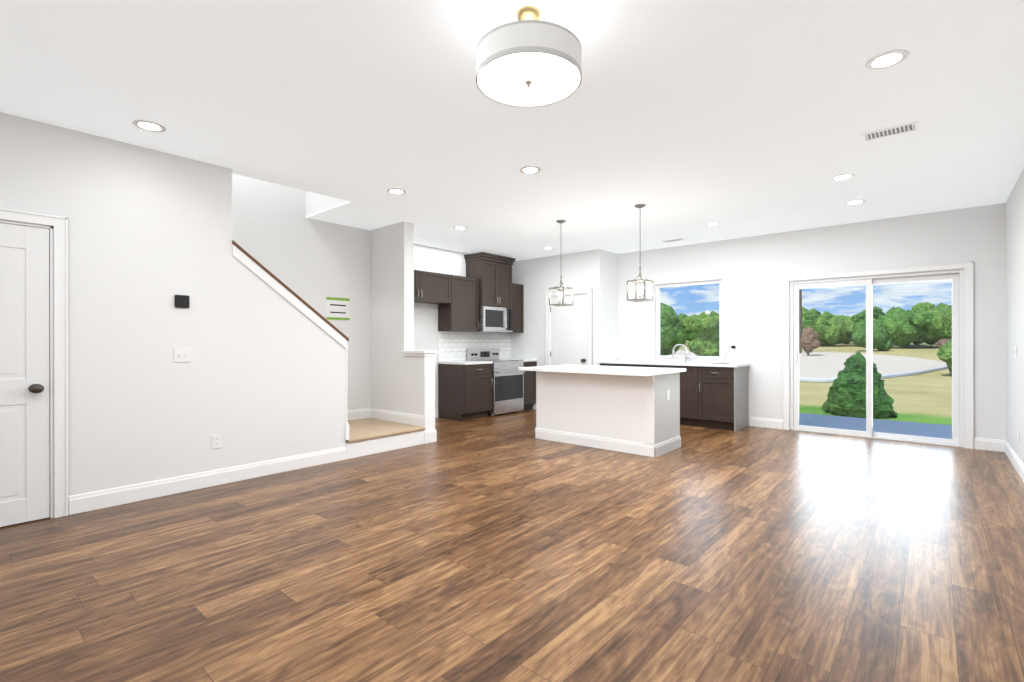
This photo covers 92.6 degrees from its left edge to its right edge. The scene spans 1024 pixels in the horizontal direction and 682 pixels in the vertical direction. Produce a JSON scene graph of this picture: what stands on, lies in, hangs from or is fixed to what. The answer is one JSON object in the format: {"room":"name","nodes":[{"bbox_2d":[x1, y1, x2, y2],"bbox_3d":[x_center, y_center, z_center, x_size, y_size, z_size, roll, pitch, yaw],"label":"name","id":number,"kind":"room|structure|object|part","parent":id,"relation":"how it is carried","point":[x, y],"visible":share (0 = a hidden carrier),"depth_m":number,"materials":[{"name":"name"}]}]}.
{"room":"open-plan living room","nodes":[
{"label":"open-plan living room","id":0,"kind":"room"},
{"bbox_2d":[0,112,371,514],"bbox_3d":[-3.255,-1.519,3.470,0.121,5.500,5.014,0,0,41],"label":"wall","id":1,"kind":"structure","parent":0,"point":[260,376],"depth_m":4.04,"materials":[{"name":"white paint"}]},
{"bbox_2d":[0,223,49,526],"bbox_3d":[-3.472,0.218,3.103,0.104,2.011,0.794,0,0,41],"label":"closet door","id":2,"kind":"structure","parent":1,"relation":"in","point":[24,395],"depth_m":3.32,"materials":[{"name":"white wood"}]},
{"bbox_3d":[-3.244,0.318,3.340,0.069,0.063,0.075,0,0,41],"label":"knob","id":3,"kind":"part","parent":2,"relation":"part of","materials":[{"name":"brown metal"}]},
{"bbox_2d":[174,295,189,307],"bbox_3d":[-2.698,-0.332,4.004,0.022,0.104,0.105,0,0,41],"label":"thermostat","id":4,"kind":"object","parent":1,"relation":"attached to","point":[181,301],"visible":1,"depth_m":4.00,"materials":[{"name":"black plastic"}]},
{"bbox_2d":[174,348,190,361],"bbox_3d":[-2.697,0.108,4.011,0.014,0.116,0.120,0,0,41],"label":"light switch","id":5,"kind":"object","parent":1,"relation":"attached to","point":[182,354],"visible":1,"depth_m":4.01,"materials":[{"name":"white plastic"}]},
{"bbox_2d":[212,434,220,448],"bbox_3d":[-2.535,0.855,4.202,0.007,0.116,0.073,0,0,41],"label":"outlet","id":6,"kind":"object","parent":1,"relation":"attached to","point":[216,441],"visible":1,"depth_m":4.20,"materials":[{"name":"white plastic"}]},
{"bbox_2d":[232,240,348,340],"bbox_3d":[-2.138,-0.450,4.765,0.164,0.883,1.121,0,0,41],"label":"trim","id":7,"kind":"structure","parent":1,"relation":"on","point":[287,287],"depth_m":4.65,"materials":[{"name":"brown wood"}]},
{"bbox_2d":[326,297,349,319],"bbox_3d":[-2.240,-0.429,6.306,0.004,0.285,0.324,0,0,41],"label":"paper sign","id":8,"kind":"object","parent":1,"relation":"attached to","point":[337,308],"visible":0.92,"depth_m":6.30,"materials":[{"name":"white paper"}]},
{"bbox_2d":[0,208,1023,517],"bbox_3d":[-0.224,0.159,3.939,6.693,2.132,9.730,0,0,41],"label":"trim","id":9,"kind":"structure","parent":1,"relation":"attached to","point":[56,226],"depth_m":4.57,"materials":[{"name":"white wood"}]},
{"bbox_2d":[372,221,435,415],"bbox_3d":[-1.437,-0.148,6.345,1.119,2.750,0.152,0,0,41],"label":"wall","id":10,"kind":"structure","parent":0,"point":[399,323],"depth_m":6.37,"materials":[{"name":"white paint"}]},
{"bbox_2d":[436,248,511,409],"bbox_3d":[-0.933,-0.148,8.340,0.121,2.750,3.837,0,0,41],"label":"wall","id":11,"kind":"structure","parent":0,"point":[449,262],"depth_m":8.09,"materials":[{"name":"white paint"}]},
{"bbox_2d":[478,306,512,331],"bbox_3d":[-0.368,-0.389,8.549,0.456,0.426,0.766,0,0,41],"label":"microwave","id":12,"kind":"object","parent":11,"relation":"attached to","point":[495,319],"visible":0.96,"depth_m":8.36,"materials":[{"name":"silver metal"}]},
{"bbox_2d":[0,409,1023,681],"bbox_3d":[-0.242,1.275,3.916,6.936,0.100,9.912,0,0,41],"label":"floor","id":13,"kind":"structure","parent":0,"point":[506,547],"depth_m":2.63,"materials":[{"name":"brown wood"}]},
{"bbox_2d":[346,418,425,442],"bbox_3d":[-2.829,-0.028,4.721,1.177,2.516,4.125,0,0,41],"label":"landing","id":14,"kind":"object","parent":13,"relation":"on","point":[365,429],"depth_m":5.82,"materials":[{"name":"beige carpet"}]},
{"bbox_2d":[414,252,536,420],"bbox_3d":[-0.778,-0.131,7.920,0.661,2.715,3.077,0,0,41],"label":"kitchen cabinets","id":15,"kind":"object","parent":13,"relation":"on","point":[464,389],"visible":0.81,"depth_m":7.98,"materials":[{"name":"brown wood"}]},
{"bbox_2d":[438,353,536,364],"bbox_3d":[-0.369,0.283,8.405,0.639,0.134,1.803,0,0,41],"label":"countertop","id":16,"kind":"structure","parent":15,"relation":"on","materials":[{"name":"stone"}]},
{"bbox_2d":[467,348,523,415],"bbox_3d":[-0.261,0.668,8.459,0.700,1.115,0.766,0,0,41],"label":"range","id":17,"kind":"object","parent":13,"relation":"on","point":[507,385],"visible":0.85,"depth_m":8.30,"materials":[{"name":"silver metal"}]},
{"bbox_2d":[535,372,680,457],"bbox_3d":[1.108,0.786,5.943,1.620,0.875,0.755,0,0,41],"label":"kitchen island","id":18,"kind":"object","parent":13,"relation":"on","point":[631,410],"depth_m":5.58,"materials":[{"name":"white"}]},
{"bbox_2d":[519,364,685,375],"bbox_3d":[1.060,0.329,5.874,1.680,0.036,1.053,0,0,41],"label":"island countertop","id":19,"kind":"structure","parent":18,"relation":"on","point":[592,370],"depth_m":5.55,"materials":[{"name":"white stone"}]},
{"bbox_3d":[1.738,0.592,5.451,0.006,0.116,0.073,0,0,41],"label":"outlet island plate","id":20,"kind":"part","parent":18,"relation":"part of","materials":[{"name":"white plastic"}]},
{"bbox_2d":[599,344,749,431],"bbox_3d":[2.435,0.627,7.551,2.137,1.187,0.658,0,0,41],"label":"base cabinet","id":21,"kind":"object","parent":13,"relation":"on","point":[714,394],"visible":0.62,"depth_m":6.94,"materials":[{"name":"brown wood"}]},
{"bbox_2d":[599,357,749,367],"bbox_3d":[2.437,0.309,7.554,2.137,0.072,0.649,0,0,41],"label":"countertop","id":22,"kind":"structure","parent":21,"relation":"on","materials":[{"name":"stone"}]},
{"bbox_2d":[672,344,693,361],"bbox_3d":[2.675,0.171,7.660,0.311,0.275,0.109,0,0,41],"label":"faucet","id":23,"kind":"object","parent":22,"relation":"on","point":[686,357],"depth_m":7.68,"materials":[{"name":"silver metal"}]},
{"bbox_2d":[710,362,729,363],"bbox_3d":[2.992,0.301,7.049,0.223,0.012,0.152,0,0,41],"label":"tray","id":24,"kind":"object","parent":22,"relation":"on","point":[710,362],"depth_m":7.02,"materials":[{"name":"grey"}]},
{"bbox_2d":[0,0,1023,260],"bbox_3d":[-0.239,-2.950,3.928,6.936,2.850,9.943,0,0,41],"label":"ceiling","id":25,"kind":"structure","parent":0,"point":[686,120],"depth_m":3.19,"materials":[{"name":"white paint"}]},
{"bbox_2d":[132,120,165,131],"bbox_3d":[-2.551,-1.517,3.445,0.191,0.005,0.191,0,0,-4],"label":"recessed light","id":26,"kind":"object","parent":25,"relation":"in","point":[143,124],"depth_m":3.44,"materials":[{"name":"white plastic"}]},
{"bbox_2d":[387,188,405,193],"bbox_3d":[-1.168,-1.520,4.947,0.191,0.005,0.191,0,0,-4],"label":"recessed light","id":27,"kind":"object","parent":25,"relation":"in","point":[393,190],"depth_m":4.94,"materials":[{"name":"white plastic"}]},
{"bbox_2d":[453,226,466,229],"bbox_3d":[-0.691,-1.521,6.534,0.191,0.005,0.191,0,0,-4],"label":"recessed light","id":28,"kind":"object","parent":25,"relation":"in","point":[457,227],"depth_m":6.50,"materials":[{"name":"white plastic"}]},
{"bbox_2d":[476,6,581,107],"bbox_3d":[0.077,-1.354,2.276,0.489,0.340,0.489,0,0,41],"label":"drum ceiling light","id":29,"kind":"object","parent":25,"relation":"attached to","point":[529,58],"visible":1,"depth_m":2.16,"materials":[{"name":"white fabric"}]},
{"bbox_2d":[477,49,580,105],"bbox_3d":[0.077,-1.214,2.276,0.477,0.004,0.477,0,0,41],"label":"diffuser","id":30,"kind":"object","parent":29,"relation":"attached to","point":[553,75],"depth_m":2.24,"materials":[{"name":"white glass"}]},
{"bbox_2d":[520,166,540,173],"bbox_3d":[0.162,-1.522,4.338,0.191,0.005,0.191,0,0,-4],"label":"recessed light","id":31,"kind":"object","parent":25,"relation":"in","point":[528,169],"depth_m":4.32,"materials":[{"name":"white plastic"}]},
{"bbox_2d":[549,220,572,305],"bbox_3d":[0.618,-0.991,6.171,0.218,1.066,0.218,0,0,41],"label":"pendant lantern","id":32,"kind":"object","parent":25,"relation":"hanging from","point":[561,283],"visible":1,"depth_m":6.16,"materials":[{"name":"silver metal"}]},
{"bbox_2d":[627,204,653,301],"bbox_3d":[1.432,-0.993,5.471,0.218,1.066,0.218,0,0,41],"label":"pendant lantern","id":33,"kind":"object","parent":25,"relation":"hanging from","point":[639,206],"visible":1,"depth_m":5.47,"materials":[{"name":"silver metal"}]},
{"bbox_2d":[661,238,683,242],"bbox_3d":[2.410,-1.525,7.354,0.304,0.008,0.122,0,0,41],"label":"ceiling vent","id":34,"kind":"object","parent":25,"relation":"in","point":[672,240],"visible":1,"depth_m":7.34,"materials":[{"name":"white metal"}]},
{"bbox_2d":[705,222,720,225],"bbox_3d":[2.604,-1.526,6.340,0.191,0.005,0.191,0,0,-4],"label":"recessed light","id":35,"kind":"object","parent":25,"relation":"in","point":[712,223],"depth_m":6.35,"materials":[{"name":"white plastic"}]},
{"bbox_2d":[831,174,854,180],"bbox_3d":[3.069,-1.527,4.542,0.191,0.005,0.191,0,0,-4],"label":"recessed light","id":36,"kind":"object","parent":25,"relation":"in","point":[843,176],"depth_m":4.54,"materials":[{"name":"white plastic"}]},
{"bbox_2d":[845,199,865,204],"bbox_3d":[3.752,-1.528,5.352,0.191,0.005,0.191,0,0,-4],"label":"recessed light","id":37,"kind":"object","parent":25,"relation":"in","point":[852,202],"depth_m":5.35,"materials":[{"name":"white plastic"}]},
{"bbox_2d":[865,49,909,69],"bbox_3d":[2.031,-1.525,2.653,0.191,0.005,0.191,0,0,-4],"label":"recessed light","id":38,"kind":"object","parent":25,"relation":"in","point":[885,60],"depth_m":2.64,"materials":[{"name":"white plastic"}]},
{"bbox_2d":[861,121,918,141],"bbox_3d":[2.742,-1.526,3.556,0.324,0.008,0.172,0,0,41],"label":"ceiling vent","id":39,"kind":"object","parent":25,"relation":"in","point":[915,124],"visible":1,"depth_m":3.54,"materials":[{"name":"white metal"}]},
{"bbox_2d":[865,124,914,138],"bbox_3d":[2.742,-1.528,3.556,0.284,0.002,0.132,0,0,41],"label":"vent slats","id":40,"kind":"object","parent":39,"relation":"attached to","point":[889,131],"depth_m":3.55,"materials":[{"name":"grey metal"}]},
{"bbox_2d":[512,249,603,408],"bbox_3d":[0.759,-0.151,8.709,1.905,2.750,0.122,0,0,41],"label":"wall","id":41,"kind":"structure","parent":0,"point":[580,270],"depth_m":8.74,"materials":[{"name":"white paint"}]},
{"bbox_2d":[550,294,587,364],"bbox_3d":[0.964,0.210,8.438,0.774,2.011,0.104,0,0,41],"label":"pantry door","id":42,"kind":"structure","parent":41,"relation":"in","point":[569,334],"depth_m":8.43,"materials":[{"name":"white wood"}]},
{"bbox_3d":[1.193,0.310,8.217,0.075,0.063,0.069,0,0,41],"label":"knob","id":43,"kind":"part","parent":42,"relation":"part of","materials":[{"name":"brown metal"}]},
{"bbox_2d":[604,250,619,360],"bbox_3d":[1.633,-0.153,8.368,0.135,2.750,0.450,0,0,41],"label":"wall","id":44,"kind":"structure","parent":0,"point":[611,260],"depth_m":8.34,"materials":[{"name":"white paint"}]},
{"bbox_2d":[620,203,1003,439],"bbox_3d":[2.910,-0.155,7.680,6.810,2.750,0.152,0,0,41],"label":"wall","id":45,"kind":"structure","parent":0,"point":[751,270],"depth_m":6.72,"materials":[{"name":"white paint"}]},
{"bbox_2d":[656,280,721,359],"bbox_3d":[2.804,-0.337,7.771,1.063,1.215,0.061,0,0,41],"label":"kitchen window","id":46,"kind":"structure","parent":45,"relation":"in","point":[658,314],"depth_m":7.76,"materials":[{"name":"clear glass"}]},
{"bbox_2d":[731,344,735,351],"bbox_3d":[3.286,0.093,7.252,0.073,0.116,0.007,0,0,41],"label":"outlet","id":47,"kind":"object","parent":45,"relation":"attached to","point":[733,349],"visible":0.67,"depth_m":7.25,"materials":[{"name":"white plastic"}]},
{"bbox_2d":[790,269,964,447],"bbox_3d":[4.564,0.187,6.253,1.782,2.060,0.120,0,0,41],"label":"sliding glass door","id":48,"kind":"structure","parent":45,"relation":"in","point":[955,277],"depth_m":6.20,"materials":[{"name":"clear glass"}]},
{"bbox_2d":[1004,169,1023,463],"bbox_3d":[2.347,-0.154,1.707,0.126,2.750,9.943,0,0,41],"label":"wall","id":49,"kind":"structure","parent":0,"point":[1014,205],"depth_m":4.82,"materials":[{"name":"white paint"}]},
{"label":"outside","id":50,"kind":"structure","parent":0,"visible":0},
{"bbox_2d":[669,350,945,377],"bbox_3d":[4.708,1.091,39.490,45.968,0.798,23.085,0,0,41],"label":"road","id":51,"kind":"structure","parent":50,"point":[828,369],"depth_m":25.40,"materials":[{"name":"beige asphalt"}]},
{"bbox_2d":[679,340,951,424],"bbox_3d":[75.685,-3.590,95.157,405.000,10.965,405.000,0,0,41],"label":"lawn","id":52,"kind":"structure","parent":50,"point":[914,388],"depth_m":15.16,"materials":[{"name":"green plant"}]},
{"bbox_2d":[660,289,951,418],"bbox_3d":[11.357,-3.050,40.719,74.864,9.220,53.008,0,0,41],"label":"trees","id":53,"kind":"object","parent":52,"relation":"on","point":[886,409],"depth_m":32.24,"materials":[{"name":"green plant"}]},
{"bbox_2d":[799,365,947,382],"bbox_3d":[-0.081,1.304,34.021,45.846,0.488,9.008,0,0,41],"label":"curb","id":54,"kind":"object","parent":52,"relation":"on","point":[831,380],"depth_m":19.18,"materials":[{"name":"grey concrete"}]},
{"bbox_2d":[799,413,951,438],"bbox_3d":[5.339,1.501,7.229,3.341,0.430,2.329,0,0,41],"label":"patio slab","id":55,"kind":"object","parent":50,"point":[891,426],"depth_m":7.53,"materials":[{"name":"grey concrete"}]}
]}

